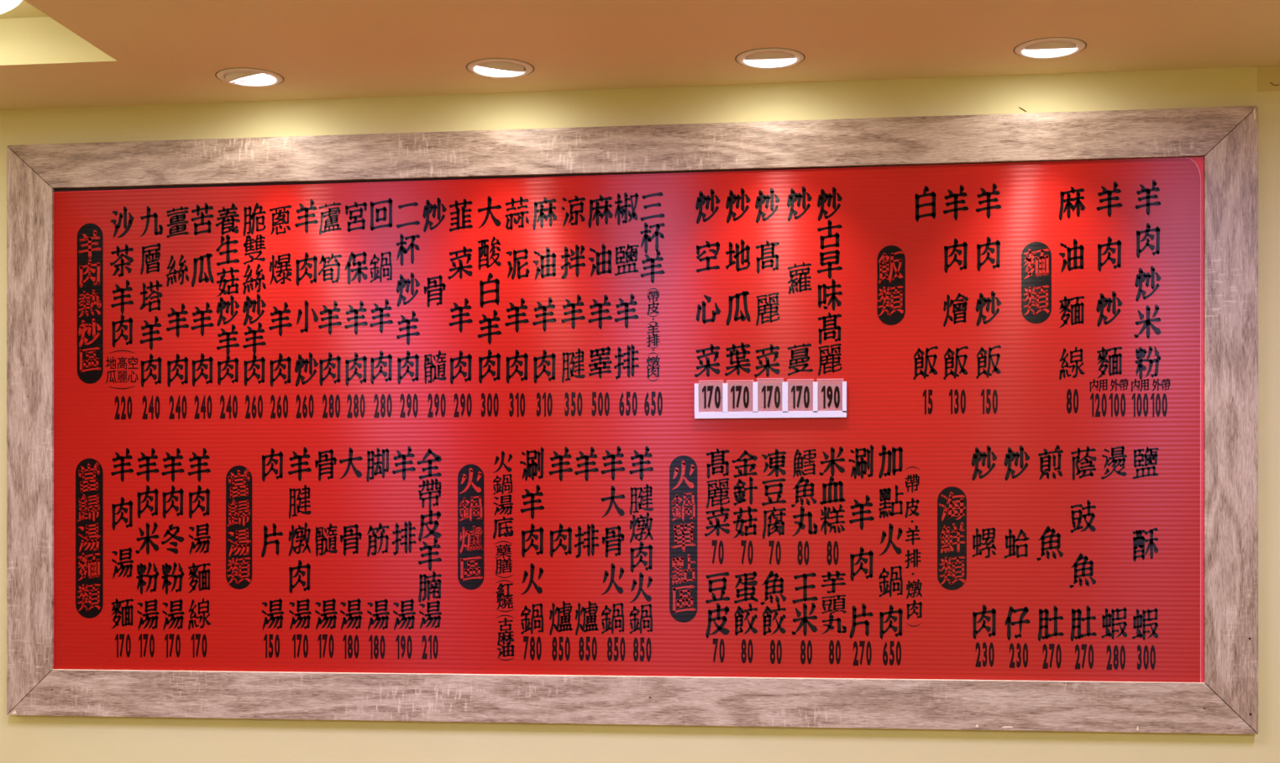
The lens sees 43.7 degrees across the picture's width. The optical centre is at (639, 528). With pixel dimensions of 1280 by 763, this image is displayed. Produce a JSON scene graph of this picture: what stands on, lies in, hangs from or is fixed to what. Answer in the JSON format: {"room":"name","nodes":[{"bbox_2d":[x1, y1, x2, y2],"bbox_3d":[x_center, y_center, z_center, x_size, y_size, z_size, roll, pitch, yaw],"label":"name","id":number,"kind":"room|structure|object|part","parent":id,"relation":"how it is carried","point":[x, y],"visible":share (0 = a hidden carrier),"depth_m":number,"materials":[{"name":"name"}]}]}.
{"room":"restaurant","nodes":[
{"label":"restaurant","id":0,"kind":"room"},
{"bbox_2d":[0,0,117,65],"bbox_3d":[-2.559,-0.730,-0.053,2.934,0.070,5.258,0,0,7],"label":"ceiling","id":1,"kind":"structure","parent":0,"point":[28,36],"depth_m":2.39,"materials":[{"name":"beige paint"}]},
{"bbox_2d":[0,0,21,14],"bbox_3d":[-1.042,-0.750,2.144,0.416,0.030,0.416,0,0,7],"label":"recessed light","id":2,"kind":"object","parent":1,"relation":"in","point":[5,5],"visible":1,"depth_m":2.25,"materials":[{"name":"white"}]},
{"bbox_2d":[0,66,1279,762],"bbox_3d":[-0.179,0.352,2.592,7.000,2.495,0.102,0,0,7],"label":"wall","id":3,"kind":"structure","parent":0,"point":[23,738],"depth_m":2.52,"materials":[{"name":"beige paint"}]},
{"bbox_2d":[6,105,1258,734],"bbox_3d":[-0.059,-0.162,2.517,1.984,0.939,0.019,0,0,7],"label":"menu board","id":4,"kind":"object","parent":3,"relation":"attached to","point":[417,427],"visible":1,"depth_m":2.50,"materials":[{"name":"red plastic"}]},
{"bbox_3d":[-1.004,-0.162,2.636,0.079,0.938,0.018,0,0,7],"label":"frame rail","id":5,"kind":"part","parent":4,"relation":"part of","materials":[{"name":"brown wood"}]},
{"bbox_3d":[-0.059,0.270,2.518,1.983,0.075,0.018,0,0,7],"label":"frame rail","id":6,"kind":"part","parent":4,"relation":"part of","materials":[{"name":"brown wood"}]},
{"bbox_3d":[-0.059,-0.596,2.518,1.983,0.072,0.018,0,0,7],"label":"frame rail","id":7,"kind":"part","parent":4,"relation":"part of","materials":[{"name":"brown wood"}]},
{"bbox_2d":[698,379,723,408],"bbox_3d":[0.111,-0.206,2.490,0.039,0.050,0.002,0,0,7],"label":"price card","id":8,"kind":"object","parent":4,"relation":"attached to","point":[709,387],"visible":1,"depth_m":2.49,"materials":[{"name":"white plastic"}]},
{"bbox_2d":[726,379,753,408],"bbox_3d":[0.156,-0.206,2.485,0.043,0.050,0.002,0,0,7],"label":"price card","id":9,"kind":"object","parent":4,"relation":"attached to","point":[737,387],"visible":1,"depth_m":2.48,"materials":[{"name":"white plastic"}]},
{"bbox_2d":[756,377,783,408],"bbox_3d":[0.202,-0.207,2.479,0.042,0.052,0.002,0,0,7],"label":"price card","id":10,"kind":"object","parent":4,"relation":"attached to","point":[768,387],"visible":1,"depth_m":2.48,"materials":[{"name":"white plastic"}]},
{"bbox_3d":[0.202,-0.177,2.479,0.235,0.010,0.005,0,0,7],"label":"rail","id":11,"kind":"part","parent":4,"relation":"part of","materials":[{"name":"white plastic"}]},
{"bbox_2d":[786,378,813,408],"bbox_3d":[0.249,-0.206,2.473,0.041,0.051,0.002,0,0,7],"label":"price card","id":12,"kind":"object","parent":4,"relation":"attached to","point":[798,387],"visible":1,"depth_m":2.47,"materials":[{"name":"white plastic"}]},
{"bbox_2d":[817,377,843,408],"bbox_3d":[0.294,-0.206,2.467,0.041,0.052,0.002,0,0,7],"label":"price card","id":13,"kind":"object","parent":4,"relation":"attached to","point":[829,388],"visible":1,"depth_m":2.47,"materials":[{"name":"white plastic"}]},
{"bbox_3d":[0.887,-0.162,2.399,0.076,0.938,0.018,0,0,7],"label":"frame rail","id":14,"kind":"part","parent":4,"relation":"part of","materials":[{"name":"brown wood"}]},
{"bbox_2d":[0,0,1279,110],"bbox_3d":[-0.527,-0.695,-0.186,7.000,0.001,5.500,0,0,7],"label":"ceiling","id":15,"kind":"structure","parent":0,"point":[165,51],"depth_m":2.28,"materials":[{"name":"paint"}]},
{"bbox_2d":[215,67,283,87],"bbox_3d":[-0.601,-0.714,2.459,0.103,0.063,0.103,0,0,7],"label":"recessed light","id":16,"kind":"object","parent":15,"relation":"in","point":[254,77],"visible":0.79,"depth_m":2.45,"materials":[{"name":"white metal"}]},
{"bbox_2d":[466,57,534,78],"bbox_3d":[-0.211,-0.714,2.410,0.103,0.062,0.103,0,0,7],"label":"recessed light","id":17,"kind":"object","parent":15,"relation":"in","point":[490,67],"visible":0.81,"depth_m":2.39,"materials":[{"name":"white metal"}]},
{"bbox_2d":[734,47,805,68],"bbox_3d":[0.192,-0.715,2.359,0.103,0.061,0.103,0,0,7],"label":"recessed light","id":18,"kind":"object","parent":15,"relation":"in","point":[763,58],"visible":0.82,"depth_m":2.35,"materials":[{"name":"white metal"}]},
{"bbox_2d":[1012,36,1086,58],"bbox_3d":[0.593,-0.715,2.309,0.103,0.061,0.103,0,0,7],"label":"recessed light","id":19,"kind":"object","parent":15,"relation":"in","point":[1052,47],"visible":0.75,"depth_m":2.30,"materials":[{"name":"white metal"}]}
]}

